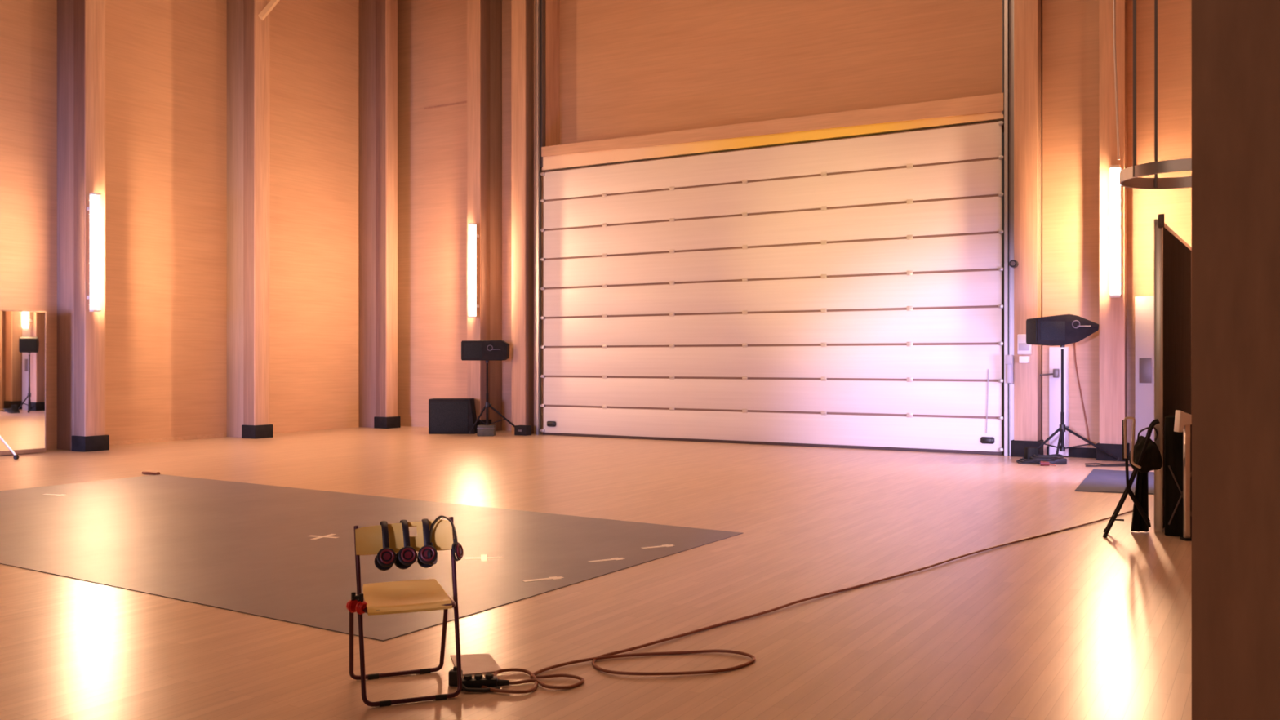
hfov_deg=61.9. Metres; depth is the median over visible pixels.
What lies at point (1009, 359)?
motor
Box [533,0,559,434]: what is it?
trim
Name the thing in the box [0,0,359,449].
wall
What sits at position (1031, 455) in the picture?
pile
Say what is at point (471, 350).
grille
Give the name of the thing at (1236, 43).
wall
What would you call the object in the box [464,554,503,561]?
tape mark
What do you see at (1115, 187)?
tube
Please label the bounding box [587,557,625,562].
tape mark
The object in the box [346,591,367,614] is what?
headphones
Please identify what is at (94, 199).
diffuser
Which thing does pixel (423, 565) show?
ear cup
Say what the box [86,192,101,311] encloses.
tube
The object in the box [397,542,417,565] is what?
ear cup
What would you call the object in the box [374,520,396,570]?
headphones
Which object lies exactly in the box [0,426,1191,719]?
floor
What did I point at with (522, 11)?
trim
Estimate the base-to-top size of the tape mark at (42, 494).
0.001 m
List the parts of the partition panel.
edge post, rail, fabric panel, edge post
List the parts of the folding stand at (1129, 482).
short leg, short leg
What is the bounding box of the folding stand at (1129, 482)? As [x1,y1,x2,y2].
[1102,416,1159,537]
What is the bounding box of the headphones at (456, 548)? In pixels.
[426,515,462,564]
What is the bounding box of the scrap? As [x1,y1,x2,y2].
[142,471,159,475]
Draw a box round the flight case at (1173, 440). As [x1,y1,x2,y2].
[1164,415,1191,537]
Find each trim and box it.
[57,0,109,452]
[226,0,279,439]
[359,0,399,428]
[424,101,466,109]
[466,0,502,431]
[511,0,533,434]
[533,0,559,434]
[541,93,1003,171]
[1010,0,1043,457]
[1096,0,1129,461]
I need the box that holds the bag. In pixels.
[1128,426,1162,473]
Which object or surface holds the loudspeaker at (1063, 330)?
on the speaker stand at (1060, 446)
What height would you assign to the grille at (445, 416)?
0.630 m
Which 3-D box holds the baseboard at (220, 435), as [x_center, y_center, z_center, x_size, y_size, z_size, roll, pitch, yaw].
[-9.144,1.515,20.137,0.020,0.070,3.040,0,0,31]
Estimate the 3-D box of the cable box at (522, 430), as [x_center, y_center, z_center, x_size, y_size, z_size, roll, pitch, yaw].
[-2.415,1.450,21.974,0.300,0.200,0.215,0,0,31]
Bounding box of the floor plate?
[450,653,501,675]
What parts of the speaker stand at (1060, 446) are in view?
leg, leg, leg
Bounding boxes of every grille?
[430,401,467,431]
[463,342,481,358]
[1026,319,1036,342]
[1040,321,1065,340]
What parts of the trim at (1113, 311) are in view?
post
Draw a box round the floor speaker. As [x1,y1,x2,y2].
[428,398,477,434]
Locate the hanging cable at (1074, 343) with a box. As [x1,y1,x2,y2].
[1074,342,1090,445]
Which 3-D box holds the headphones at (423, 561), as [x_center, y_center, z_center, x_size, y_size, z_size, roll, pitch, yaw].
[-1.018,0.882,5.099,0.092,0.233,0.168,0,0,-15]
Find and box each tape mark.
[42,493,65,495]
[307,533,338,539]
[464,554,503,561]
[522,576,564,582]
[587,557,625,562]
[641,544,674,548]
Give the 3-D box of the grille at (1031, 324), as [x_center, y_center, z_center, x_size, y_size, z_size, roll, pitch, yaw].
[6.003,-0.440,16.356,0.016,0.350,0.420,0,0,0]
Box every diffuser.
[89,195,99,309]
[469,225,475,315]
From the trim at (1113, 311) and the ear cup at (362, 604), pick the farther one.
the trim at (1113, 311)
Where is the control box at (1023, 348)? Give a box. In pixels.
[1017,333,1031,363]
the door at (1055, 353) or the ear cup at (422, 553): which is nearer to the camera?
the ear cup at (422, 553)
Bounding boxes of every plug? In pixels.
[448,666,462,686]
[1040,461,1055,466]
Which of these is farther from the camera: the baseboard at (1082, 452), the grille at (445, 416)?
the grille at (445, 416)
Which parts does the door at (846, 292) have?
step handle, step handle, pull cord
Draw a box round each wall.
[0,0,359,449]
[397,0,1191,454]
[1191,0,1279,719]
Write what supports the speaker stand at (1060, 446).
on the floor
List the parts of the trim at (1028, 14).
post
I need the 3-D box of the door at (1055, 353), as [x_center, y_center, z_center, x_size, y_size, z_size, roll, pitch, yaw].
[6.615,0.660,17.095,0.451,1.740,0.170,0,0,31]
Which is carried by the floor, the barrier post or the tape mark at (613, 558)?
the barrier post
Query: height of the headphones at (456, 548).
0.230 m
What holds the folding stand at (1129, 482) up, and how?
on the floor
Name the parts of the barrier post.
post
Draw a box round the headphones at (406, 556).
[394,519,417,568]
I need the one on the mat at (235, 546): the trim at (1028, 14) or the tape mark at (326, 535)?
the tape mark at (326, 535)
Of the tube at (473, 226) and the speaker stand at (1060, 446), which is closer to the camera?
the speaker stand at (1060, 446)
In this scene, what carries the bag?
hanging from the folding stand at (1129, 482)
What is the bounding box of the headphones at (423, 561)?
[417,518,437,568]
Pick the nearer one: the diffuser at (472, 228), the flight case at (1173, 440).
the flight case at (1173, 440)
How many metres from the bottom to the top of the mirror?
2.360 m
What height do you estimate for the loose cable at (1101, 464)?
0.024 m
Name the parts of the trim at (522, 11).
post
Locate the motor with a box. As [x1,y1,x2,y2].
[1004,355,1013,382]
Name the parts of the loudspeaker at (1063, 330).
handle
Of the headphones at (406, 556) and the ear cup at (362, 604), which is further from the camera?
the headphones at (406, 556)
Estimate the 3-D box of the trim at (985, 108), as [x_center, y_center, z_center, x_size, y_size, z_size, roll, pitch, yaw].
[2.129,-4.173,19.996,9.310,0.475,0.700,0,0,31]
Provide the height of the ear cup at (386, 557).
0.103 m
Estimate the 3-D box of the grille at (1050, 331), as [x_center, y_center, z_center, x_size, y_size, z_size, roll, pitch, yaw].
[6.242,-0.440,16.128,0.370,0.290,0.012,0,0,0]
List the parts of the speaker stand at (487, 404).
leg, leg, leg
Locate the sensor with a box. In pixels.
[1008,259,1018,267]
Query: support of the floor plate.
on the floor
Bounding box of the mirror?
[0,309,46,459]
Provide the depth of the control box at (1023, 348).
16.93 m
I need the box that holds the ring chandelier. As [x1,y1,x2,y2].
[1119,0,1191,189]
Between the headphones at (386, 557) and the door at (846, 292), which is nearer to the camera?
the headphones at (386, 557)
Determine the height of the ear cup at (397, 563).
0.103 m
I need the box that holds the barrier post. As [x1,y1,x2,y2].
[1173,409,1191,541]
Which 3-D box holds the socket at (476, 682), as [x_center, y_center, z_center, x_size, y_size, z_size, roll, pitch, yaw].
[-0.764,1.525,5.033,0.185,0.050,0.058,0,0,-9]
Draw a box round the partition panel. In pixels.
[1154,213,1191,532]
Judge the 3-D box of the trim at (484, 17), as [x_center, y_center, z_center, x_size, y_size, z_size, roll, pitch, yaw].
[-3.381,-3.950,23.213,0.430,11.000,0.840,0,0,31]
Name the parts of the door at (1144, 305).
dark panel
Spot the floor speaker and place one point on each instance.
(446, 415)
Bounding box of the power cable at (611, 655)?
[480,510,1133,693]
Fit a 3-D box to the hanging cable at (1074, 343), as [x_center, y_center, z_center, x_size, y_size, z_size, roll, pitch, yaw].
[7.015,0.485,16.923,0.254,1.732,0.036,0,0,38]
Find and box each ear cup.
[346,591,358,613]
[355,593,367,614]
[374,555,393,570]
[376,543,396,567]
[394,552,411,568]
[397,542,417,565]
[417,541,437,564]
[417,555,432,568]
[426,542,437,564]
[451,538,462,560]
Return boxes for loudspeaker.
[461,340,509,363]
[1026,314,1098,346]
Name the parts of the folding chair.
backrest, seat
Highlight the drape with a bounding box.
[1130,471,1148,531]
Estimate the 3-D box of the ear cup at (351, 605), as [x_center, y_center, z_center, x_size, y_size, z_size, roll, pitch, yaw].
[-1.308,1.103,4.854,0.039,0.094,0.063,0,0,31]
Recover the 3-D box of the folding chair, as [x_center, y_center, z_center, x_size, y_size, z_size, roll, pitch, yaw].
[-1.110,1.157,5.026,0.494,0.792,0.463,0,0,-21]
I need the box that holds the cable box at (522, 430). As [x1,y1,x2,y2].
[514,425,531,435]
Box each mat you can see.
[0,474,742,641]
[1075,469,1154,494]
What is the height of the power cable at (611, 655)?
0.022 m
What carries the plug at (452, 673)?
on the floor
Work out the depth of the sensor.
17.02 m
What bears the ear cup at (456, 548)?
on the headphones at (456, 548)
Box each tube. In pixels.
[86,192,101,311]
[467,222,479,317]
[1109,164,1120,297]
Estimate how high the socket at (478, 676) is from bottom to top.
0.016 m
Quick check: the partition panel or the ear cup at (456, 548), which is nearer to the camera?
the ear cup at (456, 548)
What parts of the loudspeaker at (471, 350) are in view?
handle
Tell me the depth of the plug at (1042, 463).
15.56 m
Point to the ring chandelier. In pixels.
(1129, 177)
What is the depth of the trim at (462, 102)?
24.31 m
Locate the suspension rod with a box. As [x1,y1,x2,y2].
[1112,0,1119,159]
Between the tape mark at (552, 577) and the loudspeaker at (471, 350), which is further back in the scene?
the loudspeaker at (471, 350)
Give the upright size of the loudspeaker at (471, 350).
0.470 m
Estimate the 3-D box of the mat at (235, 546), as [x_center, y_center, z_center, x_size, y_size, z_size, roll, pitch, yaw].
[-3.897,1.548,10.117,8.867,0.005,4.724,0,0,31]
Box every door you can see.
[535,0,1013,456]
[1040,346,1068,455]
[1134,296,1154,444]
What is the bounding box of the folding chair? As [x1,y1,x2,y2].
[349,516,462,706]
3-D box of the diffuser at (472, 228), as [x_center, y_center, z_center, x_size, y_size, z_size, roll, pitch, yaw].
[-3.567,-1.900,22.640,0.136,1.920,0.095,0,0,31]
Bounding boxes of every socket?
[461,675,497,690]
[463,674,471,679]
[474,673,482,679]
[484,673,493,679]
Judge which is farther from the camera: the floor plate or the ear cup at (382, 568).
the floor plate
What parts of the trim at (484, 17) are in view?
post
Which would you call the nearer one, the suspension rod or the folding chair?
the folding chair
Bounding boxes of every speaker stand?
[468,363,514,434]
[1037,349,1119,461]
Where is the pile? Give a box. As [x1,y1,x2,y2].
[1016,446,1066,464]
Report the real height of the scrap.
0.040 m
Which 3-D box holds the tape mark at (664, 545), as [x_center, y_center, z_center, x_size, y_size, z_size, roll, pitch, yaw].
[0.149,1.544,8.826,0.300,0.001,0.090,0,0,-29]
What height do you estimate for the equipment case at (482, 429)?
0.220 m
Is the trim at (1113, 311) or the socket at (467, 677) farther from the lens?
the trim at (1113, 311)
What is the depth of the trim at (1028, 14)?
17.05 m
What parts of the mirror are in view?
stand leg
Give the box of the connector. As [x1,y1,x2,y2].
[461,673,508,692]
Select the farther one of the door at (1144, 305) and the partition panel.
the door at (1144, 305)
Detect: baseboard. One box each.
[109,433,224,445]
[1047,446,1096,457]
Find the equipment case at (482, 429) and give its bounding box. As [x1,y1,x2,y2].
[476,424,495,435]
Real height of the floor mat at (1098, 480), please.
0.012 m
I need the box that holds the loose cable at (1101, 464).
[1084,462,1130,466]

